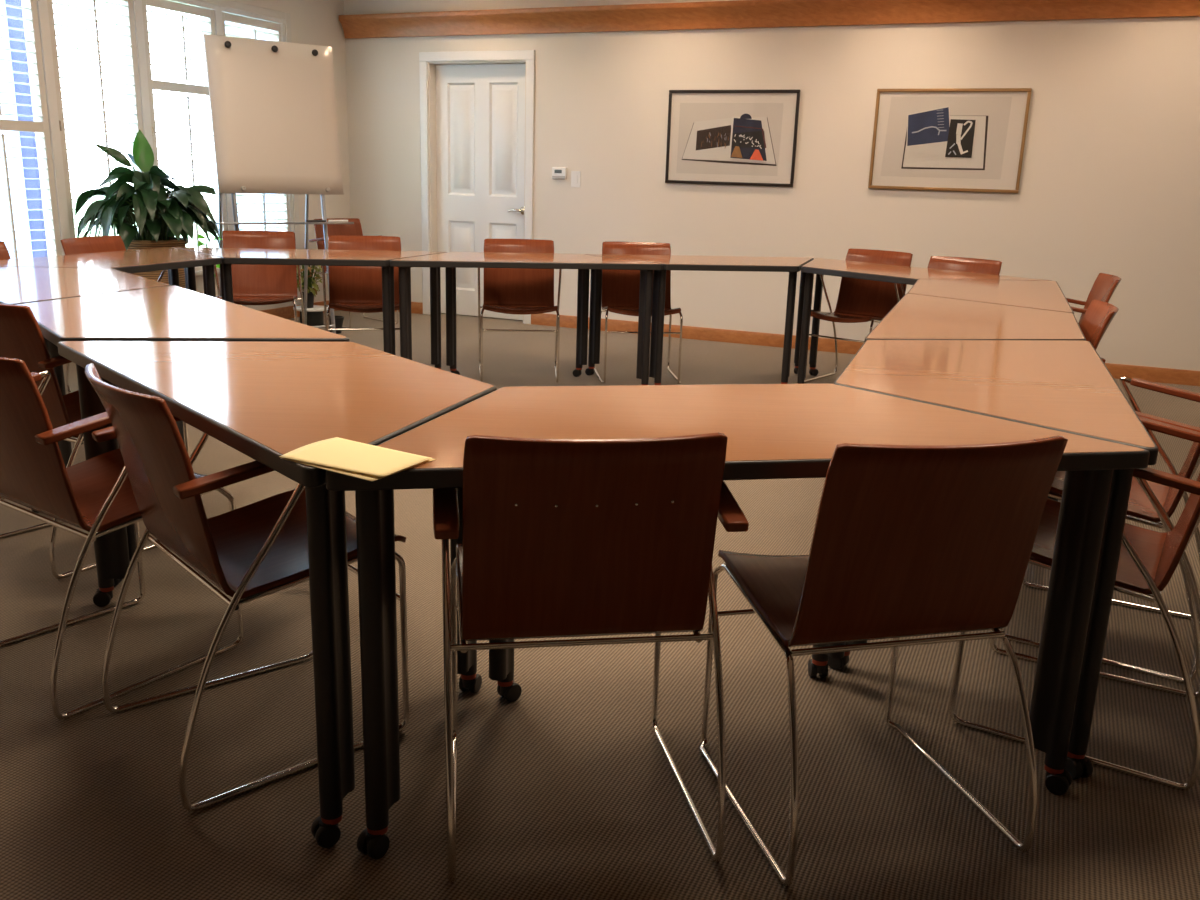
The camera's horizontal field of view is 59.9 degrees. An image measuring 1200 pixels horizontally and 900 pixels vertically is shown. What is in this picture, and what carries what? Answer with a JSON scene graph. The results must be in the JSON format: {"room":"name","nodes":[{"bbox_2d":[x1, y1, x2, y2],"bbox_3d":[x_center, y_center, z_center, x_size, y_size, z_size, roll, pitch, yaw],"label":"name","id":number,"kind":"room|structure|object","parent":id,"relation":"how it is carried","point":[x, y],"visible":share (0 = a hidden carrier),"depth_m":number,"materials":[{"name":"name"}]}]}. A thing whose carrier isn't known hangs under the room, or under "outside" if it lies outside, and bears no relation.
{"room":"conference room","nodes":[
{"label":"conference room","id":0,"kind":"room"},
{"bbox_2d":[127,237,188,288],"bbox_3d":[-2.871,-0.999,6.731,0.444,0.722,0.444,2,15,0],"label":"basket","id":1,"kind":"object","parent":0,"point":[138,243],"depth_m":6.53,"materials":[{"name":"wicker"}]},
{"bbox_2d":[195,0,350,310],"bbox_3d":[-4.708,-1.202,3.324,0.140,2.750,12.500,8,16,22],"label":"wall","id":2,"kind":"structure","parent":0,"point":[313,22],"depth_m":8.50,"materials":[{"name":"white paint"}]},
{"bbox_2d":[0,0,65,258],"bbox_3d":[-3.494,-1.857,5.996,0.158,1.820,0.735,8,16,22],"label":"window","id":3,"kind":"structure","parent":2,"relation":"in","point":[43,125],"depth_m":6.20,"materials":[{"name":"white paint"}]},
{"bbox_2d":[43,0,148,238],"bbox_3d":[-3.203,-2.019,6.641,0.158,1.820,0.715,8,16,22],"label":"window","id":4,"kind":"structure","parent":2,"relation":"in","point":[129,24],"depth_m":6.55,"materials":[{"name":"white paint"}]},
{"bbox_2d":[125,0,231,267],"bbox_3d":[-2.915,-2.179,7.278,0.158,1.820,0.720,8,16,22],"label":"window","id":5,"kind":"structure","parent":2,"relation":"in","point":[209,13],"depth_m":7.15,"materials":[{"name":"white paint"}]},
{"bbox_2d":[195,0,299,275],"bbox_3d":[-3.128,-2.012,6.585,0.060,1.900,3.725,8,16,22],"label":"trim","id":6,"kind":"structure","parent":2,"relation":"attached to","point":[225,3],"depth_m":7.82,"materials":[{"name":"white paint"}]},
{"bbox_2d":[204,6,293,231],"bbox_3d":[-2.631,-2.337,7.907,0.158,1.820,0.695,8,16,22],"label":"window","id":7,"kind":"structure","parent":2,"relation":"in","point":[275,27],"depth_m":7.86,"materials":[{"name":"white paint"}]},
{"bbox_2d":[261,300,337,318],"bbox_3d":[-4.679,0.092,3.627,0.016,0.096,12.484,8,16,22],"label":"baseboard","id":8,"kind":"structure","parent":2,"relation":"attached to","point":[287,312],"depth_m":8.39,"materials":[{"name":"brown wood"}]},
{"bbox_2d":[0,310,1199,899],"bbox_3d":[-0.729,0.726,2.068,9.000,0.100,13.000,8,16,22],"label":"floor","id":9,"kind":"structure","parent":0,"point":[567,789],"depth_m":2.27,"materials":[{"name":"carpet"}]},
{"bbox_2d":[0,241,10,259],"bbox_3d":[-2.759,-0.559,4.924,0.542,0.802,0.525,6,15,14],"label":"chair","id":10,"kind":"object","parent":9,"relation":"on","point":[4,254],"visible":0.02,"depth_m":5.07,"materials":[{"name":"red wood"}]},
{"bbox_2d":[0,267,170,512],"bbox_3d":[-2.184,-0.326,4.243,0.659,0.735,1.486,-11,19,-39],"label":"table","id":11,"kind":"object","parent":9,"relation":"on","point":[18,285],"visible":0.14,"depth_m":4.03,"materials":[{"name":"brown wood"}]},
{"bbox_2d":[0,304,189,578],"bbox_3d":[-1.659,-0.092,3.286,0.525,0.802,0.542,11,17,31],"label":"chair","id":12,"kind":"object","parent":9,"relation":"on","point":[21,337],"visible":0.38,"depth_m":3.00,"materials":[{"name":"red wood"}]},
{"bbox_2d":[0,247,221,297],"bbox_3d":[-2.366,-0.578,5.173,0.652,0.735,1.480,7,16,19],"label":"table","id":13,"kind":"object","parent":9,"relation":"on","point":[171,259],"visible":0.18,"depth_m":5.08,"materials":[{"name":"brown wood"}]},
{"bbox_2d":[60,236,165,392],"bbox_3d":[-2.480,-0.713,5.539,0.542,0.802,0.525,6,15,15],"label":"chair","id":14,"kind":"object","parent":9,"relation":"on","point":[91,244],"visible":0.09,"depth_m":5.52,"materials":[{"name":"red wood"}]},
{"bbox_2d":[0,357,243,719],"bbox_3d":[-1.234,0.124,2.520,0.525,0.802,0.542,12,18,34],"label":"chair","id":15,"kind":"object","parent":9,"relation":"on","point":[95,495],"visible":0.7,"depth_m":2.31,"materials":[{"name":"red wood"}]},
{"bbox_2d":[75,129,221,288],"bbox_3d":[-2.835,-1.315,6.623,0.822,1.390,0.855,2,15,0],"label":"peace lily","id":16,"kind":"object","parent":9,"relation":"on","point":[161,215],"visible":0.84,"depth_m":6.44,"materials":[{"name":"plant"}]},
{"bbox_2d":[17,286,349,586],"bbox_3d":[-1.446,-0.077,3.389,0.670,0.735,1.505,-10,19,-38],"label":"table","id":17,"kind":"object","parent":9,"relation":"on","point":[166,313],"visible":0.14,"depth_m":3.17,"materials":[{"name":"brown wood"}]},
{"bbox_2d":[198,234,221,276],"bbox_3d":[-2.672,-1.109,7.154,0.194,0.730,0.199,2,15,0],"label":"potted plant","id":18,"kind":"object","parent":9,"relation":"on","point":[200,243],"visible":0.18,"depth_m":7.09,"materials":[{"name":"green plant"}]},
{"bbox_2d":[85,363,408,811],"bbox_3d":[-0.746,0.220,2.213,0.542,0.802,0.525,-11,19,-40],"label":"chair","id":19,"kind":"object","parent":9,"relation":"on","point":[259,549],"visible":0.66,"depth_m":2.05,"materials":[{"name":"red wood"}]},
{"bbox_2d":[214,230,304,323],"bbox_3d":[-2.059,-0.901,6.297,0.525,0.802,0.542,-2,15,-13],"label":"chair","id":20,"kind":"object","parent":9,"relation":"on","point":[252,284],"visible":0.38,"depth_m":6.42,"materials":[{"name":"red wood"}]},
{"bbox_2d":[57,341,496,847],"bbox_3d":[-0.709,0.179,2.503,0.660,0.735,1.486,-11,19,-39],"label":"table","id":21,"kind":"object","parent":9,"relation":"on","point":[265,401],"visible":0.88,"depth_m":2.15,"materials":[{"name":"brown wood"}]},
{"bbox_2d":[281,458,435,481],"bbox_3d":[-0.407,0.015,1.719,0.223,0.001,0.156,10,17,29],"label":"paper sheet","id":22,"kind":"object","parent":21,"relation":"on","point":[372,478],"visible":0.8,"depth_m":1.65,"materials":[{"name":"yellow paper"}]},
{"bbox_2d":[279,437,431,476],"bbox_3d":[-0.400,0.009,1.726,0.232,0.005,0.151,10,17,27],"label":"paper sheet","id":23,"kind":"object","parent":22,"relation":"on","point":[339,453],"visible":1,"depth_m":1.71,"materials":[{"name":"yellow paper"}]},
{"bbox_2d":[203,34,353,333],"bbox_3d":[-2.239,-1.745,7.152,0.920,1.985,0.592,-9,18,-36],"label":"easel","id":24,"kind":"object","parent":9,"relation":"on","point":[273,104],"visible":0.8,"depth_m":6.91,"materials":[{"name":"beige"}]},
{"bbox_2d":[217,222,353,224],"bbox_3d":[-2.102,-1.528,7.013,0.920,0.014,0.075,-9,18,-36],"label":"tray","id":25,"kind":"object","parent":24,"relation":"on","point":[221,223],"depth_m":6.95,"materials":[{"name":"grey metal"}]},
{"bbox_2d":[306,220,325,221],"bbox_3d":[-1.942,-1.566,7.128,0.140,0.018,0.018,-9,18,-36],"label":"marker pen","id":26,"kind":"object","parent":24,"relation":"on","point":[306,220],"visible":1,"depth_m":7.12,"materials":[{"name":"black plastic"}]},
{"bbox_2d":[328,220,347,221],"bbox_3d":[-1.814,-1.586,7.222,0.140,0.018,0.018,-9,18,-36],"label":"marker pen","id":27,"kind":"object","parent":24,"relation":"on","point":[328,220],"visible":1,"depth_m":7.21,"materials":[{"name":"white paint"}]},
{"bbox_2d":[293,305,327,325],"bbox_3d":[-2.225,-1.028,8.042,0.270,0.146,0.270,2,15,0],"label":"plant stand","id":28,"kind":"object","parent":9,"relation":"on","point":[315,314],"visible":0.56,"depth_m":7.97,"materials":[{"name":"white paint"}]},
{"bbox_2d":[296,265,321,307],"bbox_3d":[-2.248,-1.300,7.959,0.286,0.420,0.293,2,15,0],"label":"potted plant","id":29,"kind":"object","parent":28,"relation":"on","point":[311,292],"visible":0.53,"depth_m":7.94,"materials":[{"name":"green plant"}]},
{"bbox_2d":[176,247,446,368],"bbox_3d":[-1.599,-0.716,5.783,1.513,0.735,0.660,-1,15,-9],"label":"table","id":30,"kind":"object","parent":9,"relation":"on","point":[256,256],"visible":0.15,"depth_m":5.62,"materials":[{"name":"brown wood"}]},
{"bbox_2d":[329,316,343,333],"bbox_3d":[-1.973,-0.931,7.755,0.140,0.120,0.140,2,15,0],"label":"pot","id":31,"kind":"object","parent":9,"relation":"on","point":[339,320],"visible":0.42,"depth_m":7.72,"materials":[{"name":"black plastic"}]},
{"bbox_2d":[309,218,398,327],"bbox_3d":[-1.922,-1.392,8.168,0.542,0.802,0.525,15,20,40],"label":"chair","id":32,"kind":"object","parent":9,"relation":"on","point":[333,229],"visible":0.1,"depth_m":8.23,"materials":[{"name":"red wood"}]},
{"bbox_2d":[322,235,400,331],"bbox_3d":[-1.370,-0.837,6.134,0.525,0.802,0.542,-2,15,-14],"label":"chair","id":33,"kind":"object","parent":9,"relation":"on","point":[351,288],"visible":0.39,"depth_m":6.24,"materials":[{"name":"red wood"}]},
{"bbox_2d":[478,239,561,382],"bbox_3d":[-0.484,-0.842,6.254,0.525,0.802,0.542,0,15,-6],"label":"chair","id":34,"kind":"object","parent":9,"relation":"on","point":[521,291],"visible":0.76,"depth_m":6.37,"materials":[{"name":"red wood"}]},
{"bbox_2d":[390,252,662,384],"bbox_3d":[-0.447,-0.735,5.986,1.471,0.735,0.656,-1,15,-11],"label":"table","id":35,"kind":"object","parent":9,"relation":"on","point":[450,261],"visible":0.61,"depth_m":5.81,"materials":[{"name":"brown wood"}]},
{"bbox_2d":[433,432,748,882],"bbox_3d":[-0.049,0.304,1.976,0.525,0.802,0.542,-1,15,-9],"label":"chair","id":36,"kind":"object","parent":9,"relation":"on","point":[562,537],"visible":0.9,"depth_m":1.75,"materials":[{"name":"red wood"}]},
{"bbox_2d":[594,241,682,383],"bbox_3d":[0.236,-0.839,6.327,0.490,0.802,0.542,0,15,-6],"label":"chair","id":37,"kind":"object","parent":9,"relation":"on","point":[620,288],"visible":0.68,"depth_m":6.44,"materials":[{"name":"red wood"}]},
{"bbox_2d":[585,254,813,384],"bbox_3d":[0.664,-0.757,6.197,1.466,0.735,0.657,-1,15,-10],"label":"table","id":38,"kind":"object","parent":9,"relation":"on","point":[792,265],"visible":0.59,"depth_m":6.02,"materials":[{"name":"brown wood"}]},
{"bbox_2d":[326,384,1149,859],"bbox_3d":[0.222,0.288,2.199,1.490,0.735,0.666,-1,15,-11],"label":"table","id":39,"kind":"object","parent":9,"relation":"on","point":[772,431],"visible":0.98,"depth_m":2.02,"materials":[{"name":"brown wood"}]},
{"bbox_2d":[797,248,912,382],"bbox_3d":[1.544,-0.788,6.282,0.525,0.802,0.542,14,19,39],"label":"chair","id":40,"kind":"object","parent":9,"relation":"on","point":[859,300],"visible":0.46,"depth_m":6.37,"materials":[{"name":"red wood"}]},
{"bbox_2d":[699,435,1067,886],"bbox_3d":[0.513,0.313,2.008,0.490,0.802,0.542,-2,15,-14],"label":"chair","id":41,"kind":"object","parent":9,"relation":"on","point":[908,540],"visible":1,"depth_m":1.79,"materials":[{"name":"red wood"}]},
{"bbox_2d":[797,258,1051,383],"bbox_3d":[1.608,-0.641,5.869,0.671,0.735,1.514,-11,20,-40],"label":"table","id":42,"kind":"object","parent":9,"relation":"on","point":[831,267],"visible":0.41,"depth_m":5.90,"materials":[{"name":"brown wood"}]},
{"bbox_2d":[900,256,1001,295],"bbox_3d":[1.909,-0.666,5.864,0.525,0.802,0.542,16,20,42],"label":"chair","id":43,"kind":"object","parent":9,"relation":"on","point":[973,265],"visible":0.04,"depth_m":5.94,"materials":[{"name":"red wood"}]},
{"bbox_2d":[864,294,1085,341],"bbox_3d":[1.380,-0.125,3.892,0.661,0.735,1.497,7,16,20],"label":"table","id":44,"kind":"object","parent":9,"relation":"on","point":[915,316],"visible":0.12,"depth_m":3.68,"materials":[{"name":"brown wood"}]},
{"bbox_2d":[907,279,1073,313],"bbox_3d":[1.788,-0.391,4.943,0.669,0.735,1.503,7,16,19],"label":"table","id":45,"kind":"object","parent":9,"relation":"on","point":[1044,295],"visible":0.14,"depth_m":4.74,"materials":[{"name":"brown wood"}]},
{"bbox_2d":[828,340,1158,779],"bbox_3d":[0.985,0.143,2.836,0.662,0.735,1.500,7,16,19],"label":"table","id":46,"kind":"object","parent":9,"relation":"on","point":[1066,386],"visible":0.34,"depth_m":2.44,"materials":[{"name":"brown wood"}]},
{"bbox_2d":[949,416,1199,790],"bbox_3d":[1.146,0.235,2.375,0.542,0.802,0.525,10,17,30],"label":"chair","id":47,"kind":"object","parent":9,"relation":"on","point":[1148,559],"visible":0.46,"depth_m":2.29,"materials":[{"name":"red wood"}]},
{"bbox_2d":[1066,273,1120,324],"bbox_3d":[2.208,-0.466,5.143,0.542,0.802,0.525,6,15,14],"label":"chair","id":48,"kind":"object","parent":9,"relation":"on","point":[1104,286],"visible":0.09,"depth_m":5.10,"materials":[{"name":"red wood"}]},
{"bbox_2d":[1079,300,1118,363],"bbox_3d":[1.572,-0.154,3.890,0.542,0.802,0.525,6,15,16],"label":"chair","id":49,"kind":"object","parent":9,"relation":"on","point":[1098,316],"visible":0.09,"depth_m":3.81,"materials":[{"name":"red wood"}]},
{"bbox_2d":[1005,377,1199,682],"bbox_3d":[1.416,0.119,2.844,0.542,0.802,0.525,10,17,30],"label":"chair","id":50,"kind":"object","parent":9,"relation":"on","point":[1141,509],"visible":0.37,"depth_m":2.73,"materials":[{"name":"red wood"}]},
{"bbox_2d":[344,0,1199,370],"bbox_3d":[1.840,-2.056,7.300,8.880,2.750,0.200,8,16,22],"label":"wall","id":51,"kind":"structure","parent":0,"point":[1110,177],"depth_m":7.26,"materials":[{"name":"white paint"}]},
{"bbox_2d":[395,302,422,313],"bbox_3d":[-1.837,-1.255,9.040,0.714,0.096,0.016,8,16,22],"label":"baseboard","id":52,"kind":"structure","parent":51,"relation":"attached to","point":[416,307],"depth_m":8.92,"materials":[{"name":"brown wood"}]},
{"bbox_2d":[419,50,534,323],"bbox_3d":[-0.978,-2.128,8.511,1.038,2.105,0.158,8,16,22],"label":"door","id":53,"kind":"structure","parent":51,"relation":"in","point":[477,111],"depth_m":8.48,"materials":[{"name":"white paint"}]},
{"bbox_2d":[552,167,566,178],"bbox_3d":[-0.317,-2.158,8.120,0.122,0.086,0.028,8,16,22],"label":"thermostat","id":54,"kind":"object","parent":51,"relation":"attached to","point":[557,172],"visible":1,"depth_m":8.11,"materials":[{"name":"white paint"}]},
{"bbox_2d":[571,171,580,186],"bbox_3d":[-0.189,-2.101,8.086,0.078,0.122,0.011,8,16,22],"label":"light switch","id":55,"kind":"object","parent":51,"relation":"attached to","point":[575,175],"visible":1,"depth_m":8.08,"materials":[{"name":"white paint"}]},
{"bbox_2d":[665,90,799,186],"bbox_3d":[0.942,-2.254,7.528,0.969,0.658,0.020,8,16,22],"label":"framed print","id":56,"kind":"object","parent":51,"relation":"attached to","point":[718,137],"visible":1,"depth_m":7.52,"materials":[{"name":"black"}]},
{"bbox_2d":[338,0,1199,38],"bbox_3d":[1.815,-2.921,6.923,8.580,0.168,0.104,8,16,22],"label":"trim","id":57,"kind":"structure","parent":51,"relation":"attached to","point":[737,14],"depth_m":7.24,"materials":[{"name":"brown wood"}]},
{"bbox_2d":[531,313,1199,385],"bbox_3d":[2.567,-0.636,7.207,6.832,0.096,0.016,8,16,22],"label":"baseboard","id":58,"kind":"structure","parent":51,"relation":"attached to","point":[1153,374],"depth_m":7.75,"materials":[{"name":"brown wood"}]},
{"bbox_2d":[868,88,1031,192],"bbox_3d":[2.315,-2.067,6.955,0.974,0.655,0.020,8,16,22],"label":"framed print","id":59,"kind":"object","parent":51,"relation":"attached to","point":[941,139],"visible":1,"depth_m":6.95,"materials":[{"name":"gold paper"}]},
{"label":"outside","id":60,"kind":"structure","parent":0,"visible":0},
{"bbox_2d":[71,193,214,247],"bbox_3d":[-22.580,-2.292,12.527,64.209,0.001,80.037,2,15,0],"label":"ground","id":61,"kind":"structure","parent":60,"point":[80,214],"depth_m":25.92,"materials":[{"name":"white"}]},
{"bbox_2d":[0,0,32,258],"bbox_3d":[-9.721,-2.783,6.570,0.280,4.750,13.990,8,16,22],"label":"wall","id":62,"kind":"structure","parent":61,"relation":"on","point":[4,54],"depth_m":12.50,"materials":[{"name":"white"}]},
{"bbox_2d":[5,0,47,257],"bbox_3d":[-4.504,-2.515,8.305,0.240,3.650,0.240,8,16,22],"label":"porch post","id":63,"kind":"object","parent":61,"relation":"on","point":[19,56],"visible":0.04,"depth_m":8.23,"materials":[{"name":"blue paint"}]},
{"bbox_2d":[225,21,277,230],"bbox_3d":[-4.256,-5.822,18.674,0.280,4.750,6.840,8,16,22],"label":"wall","id":64,"kind":"structure","parent":61,"relation":"on","point":[246,199],"depth_m":16.24,"materials":[{"name":"white"}]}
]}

